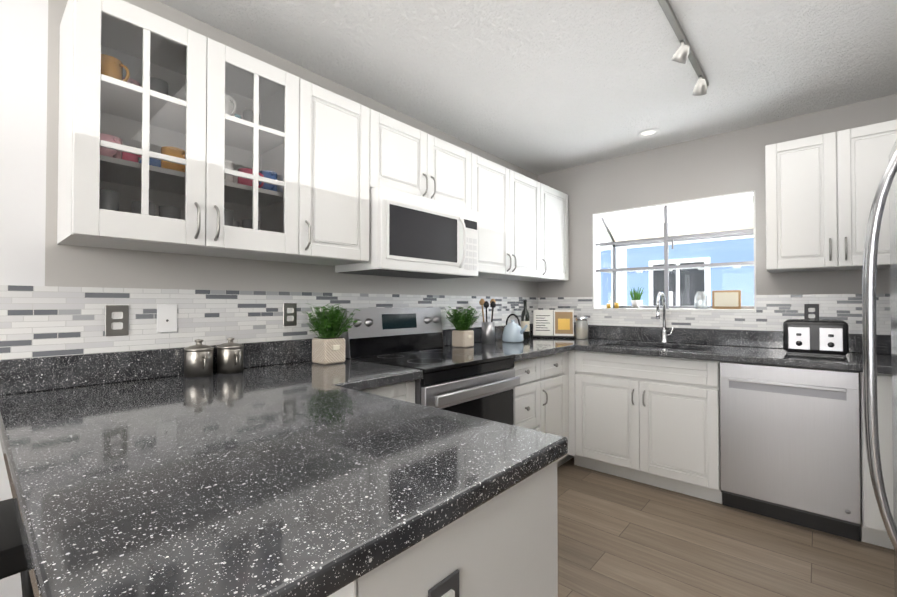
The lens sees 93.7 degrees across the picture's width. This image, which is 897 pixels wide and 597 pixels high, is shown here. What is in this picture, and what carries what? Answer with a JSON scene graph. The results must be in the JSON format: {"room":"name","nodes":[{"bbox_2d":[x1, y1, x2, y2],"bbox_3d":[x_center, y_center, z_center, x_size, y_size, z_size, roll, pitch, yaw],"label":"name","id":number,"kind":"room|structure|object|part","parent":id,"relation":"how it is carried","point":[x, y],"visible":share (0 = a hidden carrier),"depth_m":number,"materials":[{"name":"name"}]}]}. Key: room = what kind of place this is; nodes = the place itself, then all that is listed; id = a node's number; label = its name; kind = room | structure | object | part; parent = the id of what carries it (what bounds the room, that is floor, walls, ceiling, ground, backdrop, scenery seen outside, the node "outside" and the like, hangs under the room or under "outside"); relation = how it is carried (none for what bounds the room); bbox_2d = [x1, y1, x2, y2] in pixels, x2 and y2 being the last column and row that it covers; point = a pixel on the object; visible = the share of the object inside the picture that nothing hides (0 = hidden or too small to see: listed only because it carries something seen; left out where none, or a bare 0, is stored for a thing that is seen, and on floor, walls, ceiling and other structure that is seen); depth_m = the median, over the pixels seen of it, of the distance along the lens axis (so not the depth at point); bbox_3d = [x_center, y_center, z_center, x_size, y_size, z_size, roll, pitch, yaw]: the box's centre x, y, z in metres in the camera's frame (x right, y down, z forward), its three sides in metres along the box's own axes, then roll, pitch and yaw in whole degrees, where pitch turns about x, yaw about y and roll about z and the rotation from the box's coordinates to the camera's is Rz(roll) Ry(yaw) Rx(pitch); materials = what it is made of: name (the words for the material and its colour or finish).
{"room":"kitchen","nodes":[
{"label":"kitchen","id":0,"kind":"room"},
{"bbox_2d":[0,0,47,596],"bbox_3d":[-2.573,0.025,2.411,3.000,2.470,0.120,-1,-1,41],"label":"wall","id":1,"kind":"structure","parent":0,"point":[23,74],"depth_m":1.43,"materials":[{"name":"white paint"}]},
{"bbox_2d":[45,0,537,297],"bbox_3d":[-0.280,0.030,2.838,0.120,2.470,3.550,-1,-1,41],"label":"wall","id":2,"kind":"structure","parent":0,"point":[74,266],"depth_m":1.88,"materials":[{"name":"grey paint"}]},
{"bbox_2d":[57,0,298,259],"bbox_3d":[-1.004,-0.580,1.652,0.364,0.780,0.740,-1,-1,41],"label":"upper cabinet","id":3,"kind":"object","parent":2,"relation":"attached to","point":[201,75],"visible":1,"depth_m":1.55,"materials":[{"name":"white wood"}]},
{"bbox_2d":[99,189,140,213],"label":"mug","id":4,"kind":"object","parent":3,"relation":"in","point":[106,202],"depth_m":1.41,"materials":[{"name":"white ceramic"}]},
{"bbox_2d":[100,133,140,162],"bbox_3d":[-1.020,-0.514,1.315,0.221,0.098,0.161,-1,-1,35],"label":"mug","id":5,"kind":"object","parent":3,"relation":"in","point":[106,137],"depth_m":1.40,"materials":[{"name":"pink ceramic"}]},
{"bbox_2d":[101,54,140,85],"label":"mug","id":6,"kind":"object","parent":3,"relation":"in","point":[109,59],"depth_m":1.43,"materials":[{"name":"orange ceramic"}]},
{"bbox_3d":[-1.011,-0.583,1.411,0.056,0.777,0.367,-1,-1,41],"label":"door","id":7,"kind":"part","parent":3,"relation":"part of","materials":[{"name":"white wood"}]},
{"bbox_2d":[150,77,168,94],"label":"mug","id":8,"kind":"object","parent":3,"relation":"in","point":[156,88],"depth_m":1.63,"materials":[{"name":"white ceramic"}]},
{"bbox_2d":[149,202,180,218],"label":"mug","id":9,"kind":"object","parent":3,"relation":"in","point":[164,209],"depth_m":1.55,"materials":[{"name":"white ceramic"}]},
{"bbox_2d":[149,146,184,171],"bbox_3d":[-0.915,-0.513,1.410,0.255,0.098,0.148,-1,-1,35],"label":"mug","id":10,"kind":"object","parent":3,"relation":"in","point":[181,153],"depth_m":1.56,"materials":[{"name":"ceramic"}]},
{"bbox_2d":[224,159,251,185],"bbox_3d":[-0.776,-0.510,1.562,0.259,0.096,0.194,-1,-1,41],"label":"mug","id":11,"kind":"object","parent":3,"relation":"in","point":[244,181],"depth_m":1.74,"materials":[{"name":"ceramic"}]},
{"bbox_2d":[224,209,258,229],"bbox_3d":[-0.928,-0.282,1.829,0.187,0.150,0.258,0,-1,26],"label":"mug","id":12,"kind":"object","parent":3,"relation":"in","point":[246,223],"depth_m":1.73,"materials":[{"name":"white ceramic"}]},
{"bbox_2d":[225,94,259,124],"bbox_3d":[-0.962,-0.784,1.816,0.205,0.130,0.287,0,-1,-4],"label":"mug","id":13,"kind":"object","parent":3,"relation":"in","point":[228,107],"depth_m":1.70,"materials":[{"name":"white ceramic"}]},
{"bbox_3d":[-0.766,-0.580,1.689,0.056,0.777,0.367,-1,-1,41],"label":"door","id":14,"kind":"part","parent":3,"relation":"part of","materials":[{"name":"white wood"}]},
{"bbox_2d":[258,170,276,190],"bbox_3d":[-0.701,-0.509,1.654,0.251,0.096,0.164,-1,-1,41],"label":"mug","id":15,"kind":"object","parent":3,"relation":"in","point":[269,174],"depth_m":1.82,"materials":[{"name":"blue ceramic"}]},
{"bbox_2d":[0,285,537,359],"bbox_3d":[-0.311,0.096,2.704,0.008,0.245,3.550,-1,-1,41],"label":"wall tile","id":16,"kind":"structure","parent":2,"relation":"attached to","point":[42,321],"depth_m":1.75,"materials":[{"name":"tile"}]},
{"bbox_2d":[105,305,128,335],"bbox_3d":[-1.264,0.084,1.605,0.010,0.116,0.072,-1,-1,41],"label":"electrical outlet","id":17,"kind":"object","parent":16,"relation":"attached to","point":[116,320],"visible":1,"depth_m":1.60,"materials":[{"name":"silver metal"}]},
{"bbox_2d":[157,304,176,332],"bbox_3d":[-1.157,0.081,1.730,0.007,0.116,0.072,-1,-1,41],"label":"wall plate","id":18,"kind":"object","parent":16,"relation":"attached to","point":[166,317],"visible":1,"depth_m":1.73,"materials":[{"name":"white plastic"}]},
{"bbox_2d":[283,303,296,325],"bbox_3d":[-0.802,0.081,2.131,0.010,0.116,0.072,-1,-1,41],"label":"electrical outlet","id":19,"kind":"object","parent":16,"relation":"attached to","point":[289,314],"visible":1,"depth_m":2.13,"materials":[{"name":"silver metal"}]},
{"bbox_2d":[265,78,369,265],"bbox_3d":[-0.633,-0.575,2.075,0.364,0.780,0.384,-1,-1,41],"label":"upper cabinet","id":20,"kind":"object","parent":2,"relation":"attached to","point":[334,157],"visible":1,"depth_m":1.97,"materials":[{"name":"white wood"}]},
{"bbox_3d":[-0.517,-0.576,1.973,0.056,0.777,0.381,-1,-1,41],"label":"door","id":21,"kind":"part","parent":20,"relation":"part of","materials":[{"name":"white wood"}]},
{"bbox_2d":[369,109,470,209],"bbox_3d":[-0.232,-0.759,2.533,0.364,0.400,0.827,-1,-1,41],"label":"upper cabinet","id":22,"kind":"object","parent":2,"relation":"attached to","point":[404,157],"visible":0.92,"depth_m":2.37,"materials":[{"name":"white wood"}]},
{"bbox_3d":[-0.253,-0.762,2.275,0.056,0.397,0.410,-1,-1,41],"label":"door","id":23,"kind":"part","parent":22,"relation":"part of","materials":[{"name":"white wood"}]},
{"bbox_2d":[335,186,477,278],"bbox_3d":[-0.201,-0.348,2.499,0.448,0.418,0.798,-1,-1,41],"label":"microwave","id":24,"kind":"object","parent":22,"relation":"attached to","point":[413,236],"visible":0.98,"depth_m":2.29,"materials":[{"name":"white plastic"}]},
{"bbox_3d":[0.020,-0.758,2.586,0.056,0.397,0.411,-1,-1,41],"label":"door","id":25,"kind":"part","parent":22,"relation":"part of","materials":[{"name":"white wood"}]},
{"bbox_2d":[471,153,540,279],"bbox_3d":[0.341,-0.560,3.182,0.364,0.780,0.906,-1,-1,41],"label":"upper cabinet","id":26,"kind":"object","parent":2,"relation":"attached to","point":[505,203],"visible":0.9,"depth_m":3.05,"materials":[{"name":"white wood"}]},
{"bbox_3d":[0.306,-0.564,2.909,0.056,0.777,0.448,-1,-1,41],"label":"door","id":27,"kind":"part","parent":26,"relation":"part of","materials":[{"name":"white wood"}]},
{"bbox_3d":[0.606,-0.559,3.249,0.056,0.777,0.452,-1,-1,41],"label":"door","id":28,"kind":"part","parent":26,"relation":"part of","materials":[{"name":"white wood"}]},
{"bbox_2d":[507,183,568,281],"bbox_3d":[0.809,-0.553,3.713,0.364,0.780,0.509,-1,-1,41],"label":"upper cabinet","id":29,"kind":"object","parent":2,"relation":"attached to","point":[553,234],"visible":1,"depth_m":3.61,"materials":[{"name":"white wood"}]},
{"bbox_3d":[0.925,-0.554,3.611,0.056,0.777,0.506,-1,-1,41],"label":"door","id":30,"kind":"part","parent":29,"relation":"part of","materials":[{"name":"white wood"}]},
{"bbox_2d":[156,0,896,174],"bbox_3d":[-1.543,-1.265,1.289,6.290,0.080,7.570,-1,-1,41],"label":"ceiling","id":31,"kind":"structure","parent":0,"point":[538,87],"depth_m":2.15,"materials":[{"name":"white paint"}]},
{"bbox_2d":[637,128,659,136],"bbox_3d":[1.448,-1.197,3.046,0.150,0.008,0.150,-1,-1,41],"label":"recessed light","id":32,"kind":"object","parent":31,"relation":"in","point":[650,132],"visible":1,"depth_m":3.04,"materials":[{"name":"white plastic"}]},
{"bbox_2d":[657,0,708,95],"bbox_3d":[1.012,-1.153,1.884,0.080,0.127,1.300,-1,-1,41],"label":"rail","id":33,"kind":"object","parent":31,"relation":"attached to","point":[683,52],"visible":1,"depth_m":1.94,"materials":[{"name":"silver metal"}]},
{"bbox_2d":[538,94,896,350],"bbox_3d":[2.043,0.034,3.079,3.050,2.470,0.120,-1,-1,41],"label":"wall","id":34,"kind":"structure","parent":0,"point":[730,162],"depth_m":3.13,"materials":[{"name":"grey paint"}]},
{"bbox_2d":[592,190,755,311],"bbox_3d":[1.863,-0.323,3.492,1.160,0.873,0.504,-1,-1,41],"label":"garden window","id":35,"kind":"structure","parent":34,"relation":"in","point":[666,225],"depth_m":3.46,"materials":[{"name":"white"}]},
{"bbox_2d":[606,287,740,308],"bbox_3d":[1.780,-0.012,3.407,0.978,0.188,0.102,-1,-1,41],"label":"decorations","id":36,"kind":"object","parent":35,"relation":"in","point":[726,299],"depth_m":3.16,"materials":[{"name":"white plastic"}]},
{"bbox_2d":[538,294,890,334],"bbox_3d":[2.004,0.101,3.027,3.042,0.245,0.008,-1,-1,41],"label":"wall tile","id":37,"kind":"structure","parent":34,"relation":"attached to","point":[773,312],"depth_m":2.91,"materials":[{"name":"tile"}]},
{"bbox_2d":[804,304,818,319],"bbox_3d":[2.344,0.094,2.716,0.072,0.116,0.010,-1,-1,41],"label":"electrical outlet","id":38,"kind":"object","parent":37,"relation":"attached to","point":[811,311],"visible":0.9,"depth_m":2.71,"materials":[{"name":"grey"}]},
{"bbox_2d":[765,119,896,272],"bbox_3d":[2.355,-0.569,2.511,0.718,0.780,0.329,-1,-1,41],"label":"upper cabinet","id":39,"kind":"object","parent":34,"relation":"attached to","point":[821,189],"visible":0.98,"depth_m":2.42,"materials":[{"name":"white wood"}]},
{"bbox_3d":[2.096,-0.569,2.510,0.327,0.777,0.056,-1,-1,41],"label":"door","id":40,"kind":"part","parent":39,"relation":"part of","materials":[{"name":"white wood"}]},
{"bbox_3d":[2.344,-0.572,2.292,0.327,0.777,0.056,-1,-1,41],"label":"door","id":41,"kind":"part","parent":39,"relation":"part of","materials":[{"name":"white wood"}]},
{"bbox_2d":[557,457,894,596],"bbox_3d":[-1.543,1.275,1.256,6.290,0.060,7.570,-1,-1,41],"label":"floor","id":42,"kind":"structure","parent":0,"point":[620,537],"depth_m":2.09,"materials":[{"name":"brown wood"}]},
{"bbox_2d":[0,498,33,596],"bbox_3d":[-1.223,0.915,1.026,0.440,0.656,0.440,-1,-1,37],"label":"stool","id":43,"kind":"object","parent":42,"relation":"on","point":[13,561],"visible":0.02,"depth_m":1.03,"materials":[{"name":"black"}]},
{"bbox_2d":[360,380,414,402],"bbox_3d":[-0.533,0.810,1.943,0.664,0.888,0.484,-1,-1,41],"label":"base cabinet","id":44,"kind":"object","parent":42,"relation":"on","point":[403,391],"visible":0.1,"depth_m":1.85,"materials":[{"name":"white wood"}]},
{"bbox_2d":[0,340,567,596],"bbox_3d":[-0.596,0.276,1.148,1.569,0.155,0.840,-1,-1,41],"label":"countertop","id":45,"kind":"structure","parent":44,"relation":"on","point":[287,468],"depth_m":0.76,"materials":[{"name":"stone"}]},
{"bbox_2d":[184,339,213,377],"bbox_3d":[-1.032,0.244,1.745,0.128,0.151,0.106,-1,-1,41],"label":"canister","id":46,"kind":"object","parent":45,"relation":"on","point":[198,359],"visible":1,"depth_m":1.71,"materials":[{"name":"grey metal"}]},
{"bbox_2d":[217,337,243,373],"bbox_3d":[-0.949,0.246,1.839,0.128,0.151,0.106,-1,-1,41],"label":"canister","id":47,"kind":"object","parent":45,"relation":"on","point":[230,357],"visible":1,"depth_m":1.80,"materials":[{"name":"grey metal"}]},
{"bbox_2d":[341,307,519,425],"bbox_3d":[-0.082,0.647,2.383,0.707,1.185,0.760,-1,-1,41],"label":"range","id":48,"kind":"object","parent":42,"relation":"on","point":[479,384],"visible":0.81,"depth_m":2.33,"materials":[{"name":"metal"}]},
{"bbox_2d":[328,460,557,596],"bbox_3d":[-0.528,0.800,1.249,1.588,0.888,0.558,-1,-1,41],"label":"base cabinet","id":49,"kind":"object","parent":42,"relation":"on","point":[504,544],"visible":0.27,"depth_m":0.75,"materials":[{"name":"white wood"}]},
{"bbox_2d":[514,355,545,431],"bbox_3d":[0.267,0.822,2.879,0.629,0.888,0.442,-1,-1,41],"label":"base cabinet","id":50,"kind":"object","parent":42,"relation":"on","point":[542,397],"depth_m":2.71,"materials":[{"name":"white wood"}]},
{"bbox_2d":[292,324,575,360],"bbox_3d":[-0.056,0.293,2.477,0.686,0.155,3.548,-1,-1,41],"label":"countertop","id":51,"kind":"structure","parent":50,"relation":"on","point":[532,347],"depth_m":3.02,"materials":[{"name":"stone"}]},
{"bbox_2d":[305,303,359,364],"bbox_3d":[-0.590,0.172,2.142,0.293,0.306,0.302,-1,-1,41],"label":"potted plant","id":52,"kind":"object","parent":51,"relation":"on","point":[328,346],"visible":1,"depth_m":2.09,"materials":[{"name":"green plant"}]},
{"bbox_2d":[441,306,481,347],"bbox_3d":[0.087,0.194,2.941,0.284,0.284,0.293,-1,-1,41],"label":"potted plant","id":53,"kind":"object","parent":51,"relation":"on","point":[462,336],"visible":1,"depth_m":2.90,"materials":[{"name":"green plant"}]},
{"bbox_2d":[479,299,495,343],"bbox_3d":[0.306,0.169,3.207,0.125,0.340,0.130,-1,-1,41],"label":"utensil crock","id":54,"kind":"object","parent":51,"relation":"on","point":[488,332],"visible":1,"depth_m":3.17,"materials":[{"name":"metal"}]},
{"bbox_2d":[502,314,527,342],"bbox_3d":[0.525,0.230,3.306,0.217,0.222,0.170,-1,-1,41],"label":"kettle","id":55,"kind":"object","parent":51,"relation":"on","point":[513,331],"visible":1,"depth_m":3.26,"materials":[{"name":"blue"}]},
{"bbox_2d":[521,300,529,337],"bbox_3d":[0.669,0.180,3.672,0.077,0.330,0.077,-1,-1,41],"label":"wine bottle","id":56,"kind":"object","parent":51,"relation":"on","point":[525,318],"visible":0.79,"depth_m":3.64,"materials":[{"name":"black"}]},
{"bbox_3d":[0.488,0.460,2.652,0.050,0.147,0.379,-1,-1,41],"label":"drawer","id":57,"kind":"part","parent":50,"relation":"part of","materials":[{"name":"white wood"}]},
{"bbox_3d":[0.488,0.690,2.649,0.050,0.287,0.379,-1,-1,41],"label":"drawer","id":58,"kind":"part","parent":50,"relation":"part of","materials":[{"name":"white wood"}]},
{"bbox_3d":[0.743,0.857,2.932,0.056,0.597,0.379,-1,-1,41],"label":"door","id":59,"kind":"part","parent":50,"relation":"part of","materials":[{"name":"white wood"}]},
{"bbox_3d":[0.741,0.464,2.939,0.050,0.147,0.379,-1,-1,41],"label":"drawer","id":60,"kind":"part","parent":50,"relation":"part of","materials":[{"name":"white wood"}]},
{"bbox_2d":[546,351,569,466],"bbox_3d":[0.501,0.826,3.144,0.629,0.888,0.380,-1,-1,41],"label":"base cabinet","id":61,"kind":"object","parent":42,"relation":"on","point":[557,365],"depth_m":2.99,"materials":[{"name":"white wood"}]},
{"bbox_2d":[569,345,722,503],"bbox_3d":[1.456,0.825,3.060,0.957,0.888,0.664,-1,-1,41],"label":"base cabinet","id":62,"kind":"object","parent":42,"relation":"on","point":[652,420],"visible":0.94,"depth_m":2.79,"materials":[{"name":"white wood"}]},
{"bbox_3d":[1.103,0.857,2.965,0.451,0.597,0.056,-1,-1,41],"label":"door","id":63,"kind":"part","parent":62,"relation":"part of","materials":[{"name":"white wood"}]},
{"bbox_3d":[1.444,0.853,2.665,0.451,0.597,0.056,-1,-1,41],"label":"door","id":64,"kind":"part","parent":62,"relation":"part of","materials":[{"name":"white wood"}]},
{"bbox_2d":[719,361,860,541],"bbox_3d":[2.039,0.819,2.533,0.604,0.886,0.630,-1,-1,41],"label":"dishwasher","id":65,"kind":"object","parent":42,"relation":"on","point":[789,444],"visible":0.98,"depth_m":2.29,"materials":[{"name":"metal"}]},
{"bbox_2d":[859,372,893,549],"bbox_3d":[2.368,0.814,2.281,0.216,0.888,0.629,-1,-1,41],"label":"base cabinet","id":66,"kind":"object","parent":42,"relation":"on","point":[873,530],"visible":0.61,"depth_m":2.06,"materials":[{"name":"white wood"}]},
{"bbox_2d":[574,324,891,373],"bbox_3d":[1.783,0.297,2.757,3.017,0.155,0.698,-1,-1,41],"label":"countertop","id":67,"kind":"structure","parent":66,"relation":"on","point":[738,346],"depth_m":2.84,"materials":[{"name":"stone"}]},
{"bbox_2d":[532,310,574,337],"bbox_3d":[0.931,0.224,3.740,0.360,0.246,0.154,0,-1,13],"label":"cookbook","id":68,"kind":"object","parent":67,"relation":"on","point":[553,323],"visible":1,"depth_m":3.72,"materials":[{"name":"white paper"}]},
{"bbox_2d":[575,315,587,338],"bbox_3d":[1.141,0.241,3.603,0.104,0.207,0.104,-1,-1,41],"label":"canister","id":69,"kind":"object","parent":67,"relation":"on","point":[581,332],"visible":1,"depth_m":3.57,"materials":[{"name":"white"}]},
{"bbox_2d":[656,291,673,342],"bbox_3d":[1.627,0.141,3.172,0.092,0.395,0.209,-1,-1,41],"label":"faucet","id":70,"kind":"object","parent":67,"relation":"on","point":[664,330],"visible":1,"depth_m":3.23,"materials":[{"name":"silver metal"}]},
{"bbox_2d":[783,319,848,356],"bbox_3d":[2.212,0.230,2.541,0.290,0.202,0.300,-1,-1,41],"label":"toaster","id":71,"kind":"object","parent":67,"relation":"on","point":[817,337],"visible":1,"depth_m":2.44,"materials":[{"name":"black plastic"}]},
{"bbox_2d":[862,139,896,596],"bbox_3d":[1.578,0.351,0.960,0.895,1.780,0.904,-1,-1,41],"label":"fridge","id":72,"kind":"object","parent":42,"relation":"on","point":[887,184],"visible":1,"depth_m":1.21,"materials":[{"name":"metal"}]},
{"label":"outside","id":73,"kind":"structure","parent":0,"visible":0},
{"bbox_2d":[600,220,609,242],"bbox_3d":[11.639,-2.596,13.306,20.000,10.000,0.100,-1,-1,41],"label":"sky","id":74,"kind":"structure","parent":73,"point":[602,230],"depth_m":17.76,"materials":[{"name":"white"}]},
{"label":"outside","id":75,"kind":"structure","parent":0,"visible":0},
{"bbox_3d":[7.171,1.611,8.170,20.000,0.050,13.430,-1,-1,41],"label":"lawn","id":76,"kind":"structure","parent":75,"visible":0},
{"bbox_2d":[600,291,704,307],"bbox_3d":[5.553,0.707,5.963,16.500,1.700,0.100,-1,-1,41],"label":"fence","id":77,"kind":"object","parent":76,"relation":"on","point":[670,298],"depth_m":7.38,"materials":[{"name":"white"}]},
{"bbox_2d":[600,235,753,307],"bbox_3d":[6.125,-0.489,7.008,9.100,4.120,6.600,-1,-1,41],"label":"house","id":78,"kind":"structure","parent":76,"relation":"on","point":[723,250],"depth_m":7.52,"materials":[{"name":"blue"}]}
]}

